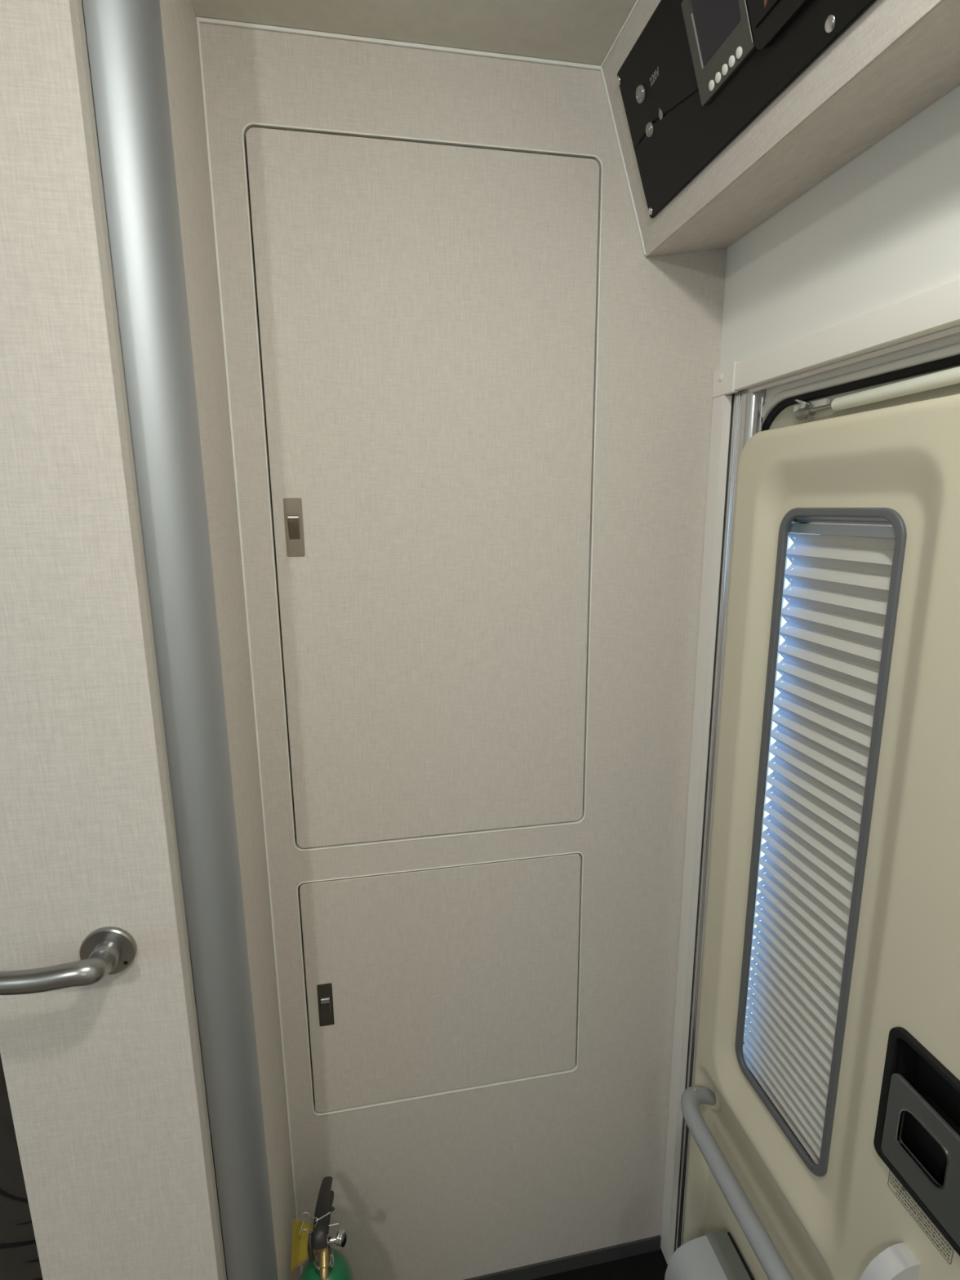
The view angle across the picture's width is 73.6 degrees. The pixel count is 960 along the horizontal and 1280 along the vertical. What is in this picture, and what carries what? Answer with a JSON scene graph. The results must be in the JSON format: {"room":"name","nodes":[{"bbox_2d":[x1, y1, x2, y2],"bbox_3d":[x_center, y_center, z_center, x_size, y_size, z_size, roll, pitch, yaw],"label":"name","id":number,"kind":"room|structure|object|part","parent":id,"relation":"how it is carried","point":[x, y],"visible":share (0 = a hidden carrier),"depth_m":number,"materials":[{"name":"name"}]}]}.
{"room":"motorhome interior","nodes":[
{"label":"motorhome interior","id":0,"kind":"room"},
{"bbox_2d":[102,178,211,1133],"bbox_3d":[-0.591,0.179,1.331,2.200,1.998,0.030,-3,12,-10],"label":"wall","id":1,"kind":"structure","parent":0,"point":[102,179],"depth_m":1.26,"materials":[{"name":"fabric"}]},
{"bbox_2d":[160,0,301,1279],"bbox_3d":[-0.325,0.276,0.856,0.043,1.998,0.180,-3,12,-10],"label":"wall","id":2,"kind":"structure","parent":0,"point":[179,22],"depth_m":0.78,"materials":[{"name":"laminate"}]},
{"bbox_2d":[82,0,278,1279],"bbox_3d":[-0.308,0.299,0.744,0.050,1.998,0.050,-3,12,-10],"label":"post","id":3,"kind":"object","parent":2,"relation":"attached to","point":[125,37],"visible":1,"depth_m":0.66,"materials":[{"name":"silver metal"}]},
{"bbox_2d":[0,0,226,1279],"bbox_3d":[-0.413,0.319,0.652,0.192,1.990,0.097,-3,12,-10],"label":"door","id":4,"kind":"structure","parent":3,"relation":"attached to","point":[100,1048],"depth_m":0.63,"materials":[{"name":"laminate"}]},
{"bbox_3d":[-0.436,0.327,0.629,0.137,0.038,0.058,-3,12,-10],"label":"lever","id":5,"kind":"part","parent":4,"relation":"part of","materials":[{"name":"silver metal"}]},
{"bbox_2d":[81,0,636,178],"bbox_3d":[-0.261,-0.434,-0.768,2.250,0.050,3.950,-3,12,-10],"label":"ceiling","id":6,"kind":"structure","parent":0,"point":[575,31],"depth_m":0.75,"materials":[{"name":"fabric"}]},
{"bbox_2d":[210,1133,668,1279],"bbox_3d":[-0.526,1.270,1.111,2.250,0.050,0.910,-3,12,-10],"label":"floor","id":7,"kind":"structure","parent":0,"point":[652,1265],"depth_m":1.23,"materials":[{"name":"black"}]},
{"bbox_2d":[0,1053,43,1279],"bbox_3d":[-0.683,0.839,0.846,0.515,0.880,0.181,-3,12,-10],"label":"seat","id":8,"kind":"object","parent":7,"relation":"on","point":[19,1255],"visible":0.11,"depth_m":0.77,"materials":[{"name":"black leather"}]},
{"bbox_2d":[289,1176,353,1279],"bbox_3d":[-0.230,1.048,1.005,0.106,0.422,0.129,5,13,25],"label":"fire extinguisher","id":9,"kind":"object","parent":7,"relation":"on","point":[311,1242],"visible":1,"depth_m":0.95,"materials":[{"name":"green paint"}]},
{"bbox_3d":[-0.241,0.873,0.985,0.021,0.041,0.119,-2,12,-8],"label":"squeeze lever","id":10,"kind":"part","parent":9,"relation":"part of","materials":[{"name":"black metal"}]},
{"bbox_3d":[-0.237,0.884,0.992,0.016,0.030,0.080,-2,12,-6],"label":"carry handle","id":11,"kind":"part","parent":9,"relation":"part of","materials":[{"name":"black metal"}]},
{"bbox_3d":[-0.218,0.889,0.951,0.018,0.010,0.009,-2,12,-7],"label":"gauge stem","id":12,"kind":"part","parent":9,"relation":"part of","materials":[{"name":"silver metal"}]},
{"bbox_2d":[195,17,726,1279],"bbox_3d":[-0.019,0.187,1.195,0.689,1.967,0.407,-3,12,-10],"label":"tall cabinet","id":13,"kind":"object","parent":7,"relation":"on","point":[470,411],"visible":0.98,"depth_m":0.95,"materials":[{"name":"laminate"}]},
{"bbox_3d":[-0.254,-0.154,0.877,0.024,0.078,0.005,-3,12,-10],"label":"latch plate","id":14,"kind":"part","parent":13,"relation":"part of","materials":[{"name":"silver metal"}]},
{"bbox_3d":[-0.248,0.584,1.030,0.023,0.076,0.005,-3,12,-10],"label":"latch plate","id":15,"kind":"part","parent":13,"relation":"part of","materials":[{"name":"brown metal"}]},
{"bbox_3d":[-0.059,-0.164,0.918,0.452,0.956,0.015,-3,12,-10],"label":"cupboard door","id":16,"kind":"part","parent":13,"relation":"part of","materials":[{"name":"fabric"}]},
{"bbox_3d":[-0.054,0.569,1.070,0.452,0.422,0.015,-3,12,-10],"label":"cupboard door","id":17,"kind":"part","parent":13,"relation":"part of","materials":[{"name":"laminate"}]},
{"bbox_2d":[465,1235,661,1279],"bbox_3d":[0.022,1.205,1.206,0.680,0.031,0.004,-3,12,-10],"label":"baseboard","id":18,"kind":"structure","parent":13,"relation":"attached to","point":[580,1260],"depth_m":1.23,"materials":[{"name":"grey"}]},
{"bbox_2d":[660,84,959,1236],"bbox_3d":[0.651,0.525,-0.385,0.030,1.998,3.870,-3,12,-10],"label":"wall","id":19,"kind":"structure","parent":0,"point":[882,230],"depth_m":0.68,"materials":[{"name":"white paint"}]},
{"bbox_2d":[600,0,959,257],"bbox_3d":[0.428,-0.452,-0.042,0.196,0.220,1.900,-3,12,-10],"label":"upper cabinet","id":20,"kind":"object","parent":19,"relation":"attached to","point":[898,58],"depth_m":0.64,"materials":[{"name":"plastic"}]},
{"bbox_3d":[0.265,-0.559,0.476,0.057,0.161,0.720,-3,12,-10],"label":"control panel","id":21,"kind":"part","parent":20,"relation":"part of","materials":[{"name":"black plastic"}]},
{"bbox_2d":[747,0,778,28],"bbox_3d":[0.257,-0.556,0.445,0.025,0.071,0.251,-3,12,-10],"label":"switch","id":22,"kind":"object","parent":20,"relation":"attached to","point":[762,14],"depth_m":0.56,"materials":[{"name":"black plastic"}]},
{"bbox_2d":[660,278,959,1264],"bbox_3d":[0.441,0.481,0.724,0.041,1.632,0.799,-3,12,-10],"label":"door frame","id":23,"kind":"structure","parent":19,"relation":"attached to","point":[934,313],"depth_m":0.97,"materials":[{"name":"white plastic"}]},
{"bbox_3d":[0.426,-0.292,0.533,0.008,0.036,0.744,-3,12,-10],"label":"rail","id":24,"kind":"part","parent":23,"relation":"part of","materials":[{"name":"white plastic"}]},
{"bbox_2d":[680,364,959,1279],"bbox_3d":[0.426,0.496,0.742,0.138,1.540,0.646,-3,12,-10],"label":"door","id":25,"kind":"structure","parent":19,"relation":"in","point":[824,1138],"depth_m":0.75,"materials":[{"name":"beige plastic"}]},
{"bbox_2d":[664,1229,753,1279],"bbox_3d":[0.373,1.104,0.914,0.107,0.261,0.276,-3,12,-10],"label":"waste bin","id":26,"kind":"object","parent":25,"relation":"attached to","point":[715,1255],"visible":1,"depth_m":1.00,"materials":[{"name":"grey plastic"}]},
{"bbox_3d":[0.370,1.104,0.914,0.101,0.261,0.275,-3,12,-10],"label":"lid","id":27,"kind":"part","parent":26,"relation":"part of","materials":[{"name":"grey plastic"}]},
{"bbox_3d":[0.407,0.256,0.905,0.001,0.804,0.001,-3,12,-10],"label":"blind cord","id":28,"kind":"part","parent":25,"relation":"part of","materials":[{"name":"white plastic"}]},
{"bbox_3d":[0.428,0.677,0.893,0.021,0.014,0.219,-3,12,-10],"label":"rail","id":29,"kind":"part","parent":25,"relation":"part of","materials":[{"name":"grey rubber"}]},
{"bbox_2d":[794,399,814,408],"bbox_3d":[0.410,-0.297,0.809,0.026,0.015,0.026,-3,12,-10],"label":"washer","id":30,"kind":"object","parent":25,"relation":"in","point":[802,404],"depth_m":0.81,"materials":[{"name":"silver metal"}]},
{"bbox_2d":[742,533,895,1164],"bbox_3d":[0.426,0.276,0.810,0.017,0.805,0.216,-3,12,-10],"label":"blind","id":31,"kind":"object","parent":25,"relation":"attached to","point":[835,617],"depth_m":0.82,"materials":[{"name":"fabric"}]},
{"bbox_3d":[0.455,-0.240,0.563,0.006,0.014,0.490,-3,12,-10],"label":"stay rod","id":32,"kind":"part","parent":25,"relation":"part of","materials":[{"name":"silver metal"}]},
{"bbox_3d":[0.423,-0.125,0.727,0.017,0.013,0.218,-3,12,-10],"label":"blind rail","id":33,"kind":"part","parent":25,"relation":"part of","materials":[{"name":"grey plastic"}]},
{"bbox_3d":[0.424,-0.142,0.722,0.015,0.022,0.230,-3,12,-10],"label":"blind casing","id":34,"kind":"part","parent":25,"relation":"part of","materials":[{"name":"grey plastic"}]},
{"bbox_3d":[0.409,0.644,0.643,0.056,0.063,0.020,-3,12,-10],"label":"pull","id":35,"kind":"part","parent":25,"relation":"part of","materials":[{"name":"white plastic"}]},
{"bbox_3d":[0.435,0.500,0.578,0.005,0.100,0.170,-3,12,-10],"label":"handle lever","id":36,"kind":"part","parent":25,"relation":"part of","materials":[{"name":"grey plastic"}]},
{"bbox_3d":[0.425,0.487,0.616,0.003,0.048,0.054,-3,12,-10],"label":"lever trim","id":37,"kind":"part","parent":25,"relation":"part of","materials":[{"name":"black plastic"}]},
{"bbox_2d":[761,342,959,431],"bbox_3d":[0.473,0.494,0.757,0.035,1.578,0.690,-3,12,-10],"label":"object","id":38,"kind":"structure","parent":19,"relation":"attached to","point":[948,356],"depth_m":0.71,"materials":[{"name":"black rubber"}]},
{"bbox_2d":[763,332,959,404],"bbox_3d":[0.473,0.489,0.761,0.030,1.597,0.704,-3,12,-10],"label":"lining","id":39,"kind":"object","parent":19,"relation":"attached to","point":[771,392],"visible":0.2,"depth_m":0.71,"materials":[{"name":"white plastic"}]}
]}

